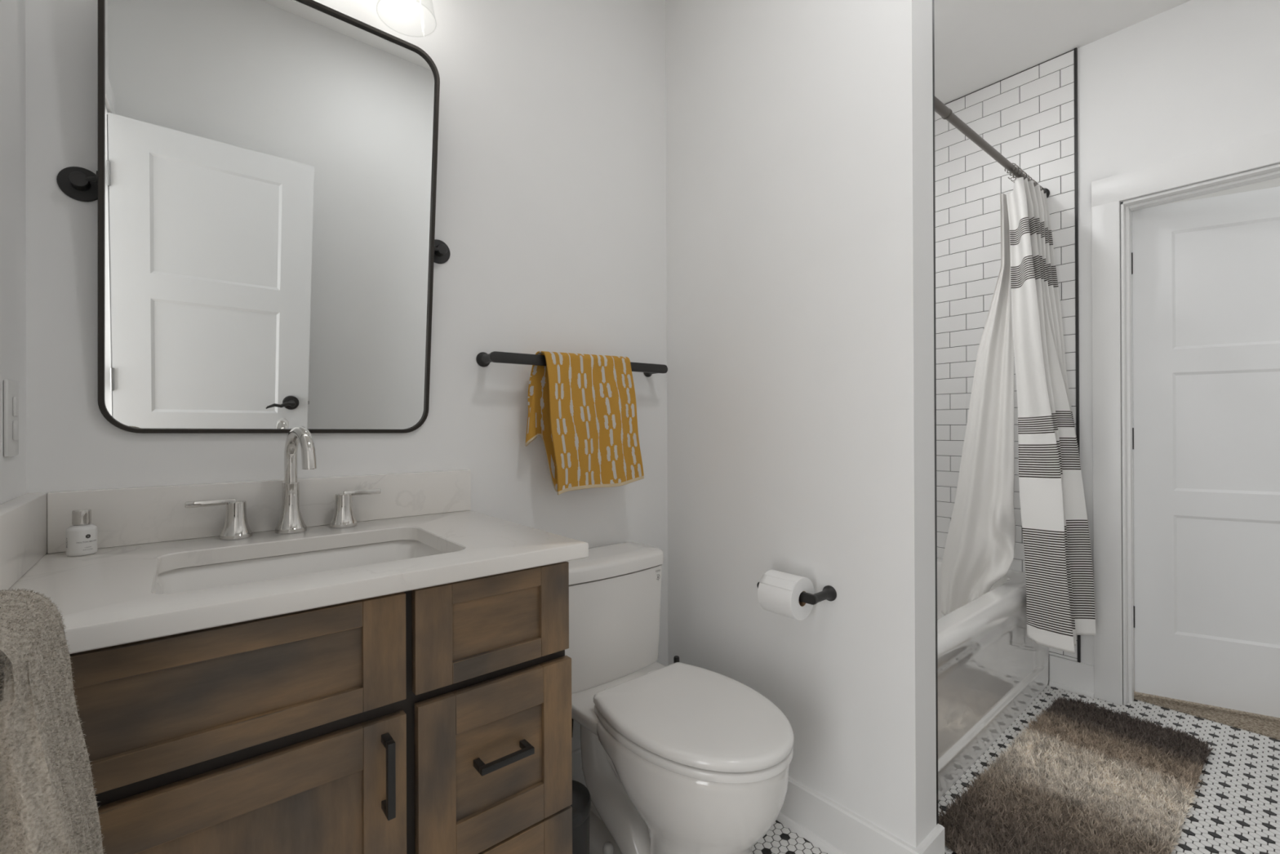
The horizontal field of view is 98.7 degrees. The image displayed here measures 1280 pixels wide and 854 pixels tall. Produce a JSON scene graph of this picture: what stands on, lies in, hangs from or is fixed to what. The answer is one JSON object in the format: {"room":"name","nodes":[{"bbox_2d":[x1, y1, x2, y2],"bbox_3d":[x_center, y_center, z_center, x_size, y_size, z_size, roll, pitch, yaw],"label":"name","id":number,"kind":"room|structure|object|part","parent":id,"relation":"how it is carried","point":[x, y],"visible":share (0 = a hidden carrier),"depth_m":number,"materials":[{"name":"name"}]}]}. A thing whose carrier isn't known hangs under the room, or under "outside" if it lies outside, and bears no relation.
{"room":"bathroom","nodes":[
{"label":"bathroom","id":0,"kind":"room"},
{"bbox_2d":[0,0,26,504],"bbox_3d":[-0.545,-0.236,0.233,0.120,2.737,1.840,0,0,-40],"label":"wall","id":1,"kind":"structure","parent":0,"point":[12,12],"depth_m":0.90,"materials":[{"name":"paint"}]},
{"bbox_2d":[3,378,18,457],"bbox_3d":[-1.000,-0.014,0.876,0.009,0.120,0.073,0,0,-40],"label":"wall switch","id":2,"kind":"object","parent":1,"relation":"attached to","point":[11,388],"visible":1,"depth_m":0.86,"materials":[{"name":"white plastic"}]},
{"bbox_2d":[25,0,668,751],"bbox_3d":[0.074,-0.185,2.032,3.382,2.837,0.120,0,0,-40],"label":"wall","id":3,"kind":"structure","parent":0,"point":[550,215],"depth_m":1.54,"materials":[{"name":"paint"}]},
{"bbox_2d":[56,0,450,433],"bbox_3d":[-0.762,-0.455,1.206,0.724,0.942,0.106,0,0,-40],"label":"wall mirror","id":4,"kind":"object","parent":3,"relation":"attached to","point":[264,185],"visible":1,"depth_m":1.17,"materials":[{"name":"clear glass"}]},
{"bbox_2d":[475,351,667,377],"bbox_3d":[-0.177,-0.191,1.687,0.644,0.047,0.083,0,0,-40],"label":"towel bar","id":5,"kind":"object","parent":3,"relation":"attached to","point":[483,359],"visible":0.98,"depth_m":1.52,"materials":[{"name":"black metal"}]},
{"bbox_3d":[-0.411,-0.187,1.497,0.041,0.041,0.075,0,0,-40],"label":"post","id":6,"kind":"part","parent":5,"relation":"part of","materials":[{"name":"black metal"}]},
{"bbox_2d":[524,351,644,494],"bbox_3d":[-0.158,-0.016,1.652,0.383,0.414,0.085,0,0,-38],"label":"hand towel","id":7,"kind":"object","parent":5,"relation":"hanging from","point":[583,407],"visible":0.98,"depth_m":1.61,"materials":[{"name":"fabric"}]},
{"bbox_3d":[0.051,-0.194,1.884,0.041,0.041,0.075,0,0,-40],"label":"post","id":8,"kind":"part","parent":5,"relation":"part of","materials":[{"name":"black metal"}]},
{"bbox_2d":[571,718,573,737],"bbox_3d":[-0.231,0.898,1.651,0.040,0.060,0.062,0,0,-40],"label":"supply valve","id":9,"kind":"object","parent":3,"relation":"attached to","point":[571,718],"visible":0.03,"depth_m":1.63,"materials":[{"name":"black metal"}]},
{"bbox_2d":[572,746,586,787],"bbox_3d":[-0.187,1.070,1.710,0.723,0.127,0.027,0,0,-40],"label":"baseboard","id":10,"kind":"structure","parent":3,"relation":"attached to","point":[577,771],"depth_m":1.71,"materials":[{"name":"paint"}]},
{"bbox_2d":[665,0,936,847],"bbox_3d":[0.419,-0.237,1.679,0.116,2.737,0.864,0,0,-40],"label":"wall partition","id":11,"kind":"structure","parent":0,"point":[800,246],"depth_m":1.52,"materials":[{"name":"paint"}]},
{"bbox_2d":[756,582,836,604],"bbox_3d":[0.428,0.448,1.511,0.088,0.041,0.196,0,0,-40],"label":"toilet paper holder","id":12,"kind":"object","parent":11,"relation":"attached to","point":[828,593],"visible":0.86,"depth_m":1.44,"materials":[{"name":"black metal"}]},
{"bbox_2d":[757,569,814,620],"bbox_3d":[0.396,0.453,1.489,0.111,0.111,0.106,0,0,-40],"label":"toilet paper roll","id":13,"kind":"object","parent":12,"relation":"hanging from","point":[778,592],"visible":0.95,"depth_m":1.45,"materials":[{"name":"paper"}]},
{"bbox_3d":[0.479,0.448,1.453,0.083,0.041,0.041,0,0,-40],"label":"post","id":14,"kind":"part","parent":12,"relation":"part of","materials":[{"name":"black metal"}]},
{"bbox_2d":[776,776,944,853],"bbox_3d":[0.433,1.068,1.665,0.170,0.127,0.890,0,0,-40],"label":"baseboard","id":15,"kind":"structure","parent":11,"relation":"attached to","point":[824,823],"depth_m":1.45,"materials":[{"name":"paint"}]},
{"bbox_2d":[932,0,938,824],"bbox_3d":[0.743,-0.303,1.392,0.012,2.609,0.008,0,0,-40],"label":"trim","id":16,"kind":"structure","parent":11,"relation":"attached to","point":[933,33],"depth_m":1.39,"materials":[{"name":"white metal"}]},
{"bbox_3d":[0.465,-0.301,1.721,0.010,2.608,0.858,0,0,-40],"label":"tiled wall","id":17,"kind":"structure","parent":11,"relation":"attached to","visible":0},
{"bbox_2d":[934,96,1049,198],"bbox_3d":[1.214,-1.024,1.966,1.456,0.052,0.052,0,0,-39],"label":"shower rod","id":18,"kind":"object","parent":17,"relation":"attached to","point":[940,108],"visible":0.51,"depth_m":1.93,"materials":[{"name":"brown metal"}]},
{"bbox_2d":[1004,163,1017,179],"bbox_3d":[1.465,-1.010,2.171,0.041,0.065,0.009,0,0,45],"label":"curtain ring","id":19,"kind":"object","parent":18,"relation":"hanging from","point":[1012,163],"visible":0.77,"depth_m":2.16,"materials":[{"name":"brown metal"}]},
{"bbox_2d":[1007,164,1019,182],"bbox_3d":[1.487,-1.010,2.189,0.041,0.065,0.008,0,0,41],"label":"curtain ring","id":20,"kind":"object","parent":18,"relation":"hanging from","point":[1014,165],"visible":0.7,"depth_m":2.18,"materials":[{"name":"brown metal"}]},
{"bbox_2d":[1005,177,1095,653],"bbox_3d":[1.660,-0.083,2.213,0.389,1.849,0.238,0,0,-34],"label":"shower curtain","id":21,"kind":"object","parent":18,"relation":"hanging from","point":[1060,596],"visible":1,"depth_m":2.16,"materials":[{"name":"fabric"}]},
{"bbox_3d":[1.611,-1.010,2.290,0.011,0.065,0.040,0,0,-40],"label":"curtain ring","id":22,"kind":"object","parent":18,"relation":"hanging from","visible":0},
{"bbox_2d":[941,193,1015,615],"bbox_3d":[1.426,-0.077,2.308,0.274,1.810,0.117,0,0,16],"label":"liner","id":23,"kind":"object","parent":22,"relation":"hanging from","point":[980,548],"visible":0.89,"depth_m":2.30,"materials":[{"name":"fabric"}]},
{"bbox_2d":[751,684,1279,853],"bbox_3d":[1.888,1.153,1.772,5.620,0.064,4.600,0,0,-40],"label":"floor","id":24,"kind":"structure","parent":0,"point":[1237,808],"depth_m":1.77,"materials":[{"name":"white tile"}]},
{"bbox_2d":[69,561,572,853],"bbox_3d":[-0.597,0.693,1.001,0.783,0.882,0.583,0,0,-40],"label":"vanity cabinet","id":25,"kind":"object","parent":24,"relation":"on","point":[437,719],"visible":0.83,"depth_m":0.81,"materials":[{"name":"brown wood"}]},
{"bbox_3d":[-0.550,0.345,0.725,0.334,0.093,0.008,0,0,-40],"label":"panel","id":26,"kind":"part","parent":25,"relation":"part of","materials":[{"name":"brown wood"}]},
{"bbox_3d":[-0.548,0.735,0.725,0.334,0.444,0.008,0,0,-40],"label":"panel","id":27,"kind":"part","parent":25,"relation":"part of","materials":[{"name":"brown wood"}]},
{"bbox_3d":[-0.546,0.735,0.722,0.456,0.568,0.019,0,0,-40],"label":"door","id":28,"kind":"part","parent":25,"relation":"part of","materials":[{"name":"brown wood"}]},
{"bbox_2d":[0,469,588,653],"bbox_3d":[-0.593,0.183,1.013,0.806,0.136,0.578,0,0,-40],"label":"countertop","id":29,"kind":"structure","parent":25,"relation":"on","point":[107,597],"depth_m":0.99,"materials":[{"name":"stone"}]},
{"bbox_2d":[66,508,97,556],"bbox_3d":[-0.981,0.185,0.966,0.039,0.078,0.039,0,0,-40],"label":"lotion bottle","id":30,"kind":"object","parent":29,"relation":"on","point":[81,537],"visible":1,"depth_m":0.95,"materials":[{"name":"white plastic"}]},
{"bbox_2d":[66,533,96,550],"bbox_3d":[-0.972,0.201,0.956,0.037,0.027,0.013,0,0,-40],"label":"print","id":31,"kind":"object","parent":30,"relation":"attached to","point":[73,541],"depth_m":0.95},
{"bbox_2d":[184,426,381,539],"bbox_3d":[-0.713,0.110,1.138,0.354,0.225,0.162,0,0,-40],"label":"faucet","id":32,"kind":"object","parent":29,"relation":"on","point":[236,526],"visible":1,"depth_m":1.16,"materials":[{"name":"silver metal"}]},
{"bbox_3d":[-0.850,0.151,1.089,0.080,0.012,0.012,0,0,-40],"label":"lever","id":33,"kind":"part","parent":32,"relation":"part of","materials":[{"name":"silver metal"}]},
{"bbox_3d":[-0.820,0.187,1.115,0.055,0.073,0.055,0,0,-40],"label":"handle","id":34,"kind":"part","parent":32,"relation":"part of","materials":[{"name":"silver metal"}]},
{"bbox_3d":[-0.747,0.170,1.176,0.058,0.106,0.058,0,0,-40],"label":"spout","id":35,"kind":"part","parent":32,"relation":"part of","materials":[{"name":"silver metal"}]},
{"bbox_3d":[-0.703,0.060,1.136,0.145,0.125,0.025,0,0,43],"label":"spout","id":36,"kind":"part","parent":32,"relation":"part of","materials":[{"name":"silver metal"}]},
{"bbox_3d":[-0.669,0.186,1.241,0.055,0.073,0.055,0,0,-40],"label":"handle","id":37,"kind":"part","parent":32,"relation":"part of","materials":[{"name":"silver metal"}]},
{"bbox_3d":[-0.640,0.150,1.266,0.078,0.012,0.012,0,0,-40],"label":"lever","id":38,"kind":"part","parent":32,"relation":"part of","materials":[{"name":"silver metal"}]},
{"bbox_2d":[155,539,444,594],"bbox_3d":[-0.575,0.331,0.979,0.476,0.156,0.364,0,0,-40],"label":"sink","id":39,"kind":"object","parent":29,"relation":"in","point":[184,580],"visible":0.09,"depth_m":1.08,"materials":[{"name":"ceramic"}]},
{"bbox_3d":[-0.379,0.525,0.828,0.011,0.112,0.036,0,0,-40],"label":"handle","id":40,"kind":"part","parent":25,"relation":"part of","materials":[{"name":"black metal"}]},
{"bbox_3d":[-0.252,0.343,0.971,0.287,0.166,0.019,0,0,-40],"label":"drawer","id":41,"kind":"part","parent":25,"relation":"part of","materials":[{"name":"brown wood"}]},
{"bbox_3d":[-0.247,0.584,0.969,0.288,0.280,0.019,0,0,-40],"label":"drawer","id":42,"kind":"part","parent":25,"relation":"part of","materials":[{"name":"brown wood"}]},
{"bbox_3d":[-0.254,0.342,0.973,0.169,0.099,0.008,0,0,-40],"label":"panel","id":43,"kind":"part","parent":25,"relation":"part of","materials":[{"name":"brown wood"}]},
{"bbox_3d":[-0.249,0.584,0.972,0.168,0.150,0.008,0,0,-40],"label":"panel","id":44,"kind":"part","parent":25,"relation":"part of","materials":[{"name":"brown wood"}]},
{"bbox_3d":[-0.235,0.572,0.954,0.098,0.011,0.036,0,0,-40],"label":"handle","id":45,"kind":"part","parent":25,"relation":"part of","materials":[{"name":"black metal"}]},
{"bbox_3d":[-0.245,0.873,0.969,0.288,0.288,0.019,0,0,-40],"label":"drawer","id":46,"kind":"part","parent":25,"relation":"part of","materials":[{"name":"brown wood"}]},
{"bbox_2d":[569,779,591,853],"bbox_3d":[-0.180,0.982,1.238,0.140,0.302,0.140,0,0,-40],"label":"trash can","id":47,"kind":"object","parent":24,"relation":"on","point":[581,797],"visible":0.33,"depth_m":1.21,"materials":[{"name":"black metal"}]},
{"bbox_3d":[-0.181,0.847,1.238,0.140,0.032,0.140,0,0,-40],"label":"bin lid","id":48,"kind":"part","parent":47,"relation":"part of","materials":[{"name":"black plastic"}]},
{"bbox_2d":[673,655,679,662],"bbox_3d":[0.121,0.944,1.810,0.084,0.376,0.084,0,0,-40],"label":"toilet brush","id":49,"kind":"object","parent":24,"relation":"on","point":[676,659],"visible":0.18,"depth_m":1.80,"materials":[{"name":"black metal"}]},
{"bbox_2d":[564,541,794,853],"bbox_3d":[0.053,0.759,1.429,0.414,0.762,0.750,0,0,-40],"label":"toilet","id":50,"kind":"object","parent":24,"relation":"on","point":[677,757],"visible":0.91,"depth_m":1.33,"materials":[{"name":"ceramic"}]},
{"bbox_3d":[-0.019,1.117,1.516,0.250,0.032,0.380,0,0,-40],"label":"foot plate","id":51,"kind":"part","parent":50,"relation":"part of","materials":[{"name":"ceramic"}]},
{"bbox_3d":[-0.126,0.577,1.641,0.407,0.296,0.190,0,0,-40],"label":"tank","id":52,"kind":"part","parent":50,"relation":"part of","materials":[{"name":"ceramic"}]},
{"bbox_3d":[-0.126,0.402,1.641,0.414,0.047,0.198,0,0,-40],"label":"tank lid","id":53,"kind":"part","parent":50,"relation":"part of","materials":[{"name":"ceramic"}]},
{"bbox_3d":[0.124,0.929,1.345,0.372,0.406,0.516,0,0,-40],"label":"bowl","id":54,"kind":"part","parent":50,"relation":"part of","materials":[{"name":"ceramic"}]},
{"bbox_3d":[0.145,0.714,1.319,0.377,0.020,0.459,0,0,-40],"label":"seat","id":55,"kind":"part","parent":50,"relation":"part of","materials":[{"name":"plastic"}]},
{"bbox_3d":[0.144,0.686,1.320,0.380,0.027,0.466,0,0,-40],"label":"lid","id":56,"kind":"part","parent":50,"relation":"part of","materials":[{"name":"plastic"}]},
{"bbox_2d":[937,557,1048,800],"bbox_3d":[1.001,0.894,2.227,1.452,0.472,0.742,0,0,-40],"label":"bathtub","id":57,"kind":"object","parent":24,"relation":"on","point":[989,670],"visible":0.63,"depth_m":1.95,"materials":[{"name":"ceramic"}]},
{"bbox_2d":[937,557,1026,633],"bbox_3d":[0.989,0.848,2.241,1.452,0.380,0.704,0,0,-40],"label":"basin","id":58,"kind":"object","parent":57,"relation":"in","point":[1013,581],"depth_m":2.15,"materials":[{"name":"ceramic"}]},
{"bbox_2d":[937,693,1214,853],"bbox_3d":[1.396,1.106,1.727,1.284,0.069,0.488,0,0,-38],"label":"bath rug","id":59,"kind":"object","parent":24,"relation":"on","point":[1083,778],"visible":1,"depth_m":1.68,"materials":[{"name":"brown carpet"}]},
{"bbox_2d":[933,0,1191,104],"bbox_3d":[0.660,-1.657,1.330,3.382,0.100,1.960,0,0,-40],"label":"ceiling","id":60,"kind":"structure","parent":0,"point":[979,44],"depth_m":2.23,"materials":[{"name":"paint"}]},
{"bbox_2d":[1048,0,1279,699],"bbox_3d":[3.093,-0.248,2.790,2.459,2.740,4.600,0,0,-40],"label":"wall","id":61,"kind":"structure","parent":0,"point":[1193,77],"depth_m":2.14,"materials":[{"name":"paint"}]},
{"bbox_2d":[934,48,1077,661],"bbox_3d":[1.585,-0.304,2.667,0.010,2.608,0.850,0,0,-40],"label":"tiled wall","id":62,"kind":"structure","parent":61,"relation":"attached to","point":[1027,116],"depth_m":2.60,"materials":[{"name":"tile"}]},
{"bbox_2d":[1048,654,1093,697],"bbox_3d":[1.845,1.063,2.349,0.026,0.127,0.152,0,0,-40],"label":"baseboard","id":63,"kind":"structure","parent":61,"relation":"attached to","point":[1076,677],"depth_m":2.35,"materials":[{"name":"paint"}]},
{"bbox_2d":[1074,47,1080,662],"bbox_3d":[1.860,-0.306,2.337,0.012,2.609,0.009,0,0,-40],"label":"trim","id":64,"kind":"structure","parent":61,"relation":"attached to","point":[1076,148],"depth_m":2.33,"materials":[{"name":"black metal"}]},
{"bbox_2d":[1091,130,1279,705],"bbox_3d":[2.158,0.050,1.978,0.018,2.148,0.828,0,0,-40],"label":"trim","id":65,"kind":"structure","parent":61,"relation":"attached to","point":[1107,193],"depth_m":2.24,"materials":[{"name":"paint"}]},
{"bbox_2d":[1120,163,1279,705],"bbox_3d":[2.218,0.104,2.015,0.129,2.040,0.666,0,0,-40],"label":"trim","id":66,"kind":"structure","parent":61,"relation":"attached to","point":[1270,172],"depth_m":2.23,"materials":[{"name":"paint"}]},
{"bbox_2d":[1131,186,1279,717],"bbox_3d":[2.346,0.096,2.143,0.664,2.012,0.040,0,0,31],"label":"door","id":67,"kind":"structure","parent":61,"relation":"in","point":[1206,272],"depth_m":2.18,"materials":[{"name":"paint"}]},
{"bbox_3d":[2.348,-0.556,2.144,0.388,0.458,0.023,0,0,31],"label":"panel","id":68,"kind":"part","parent":67,"relation":"part of","materials":[{"name":"paint"}]},
{"bbox_3d":[2.351,0.018,2.143,0.388,0.457,0.023,0,0,31],"label":"panel","id":69,"kind":"part","parent":67,"relation":"part of","materials":[{"name":"paint"}]},
{"bbox_3d":[2.353,0.598,2.142,0.388,0.460,0.023,0,0,31],"label":"panel","id":70,"kind":"part","parent":67,"relation":"part of","materials":[{"name":"paint"}]},
{"bbox_3d":[-0.521,0.169,0.383,0.108,0.041,0.231,0,0,-40],"label":"towel bar","id":71,"kind":"object","parent":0,"visible":0},
{"bbox_2d":[0,587,105,853],"bbox_3d":[-0.477,0.384,0.416,0.152,0.506,0.166,0,0,-40],"label":"bath towel","id":72,"kind":"object","parent":71,"relation":"hanging from","point":[48,805],"visible":1,"depth_m":0.39,"materials":[{"name":"grey fabric"}]}
]}

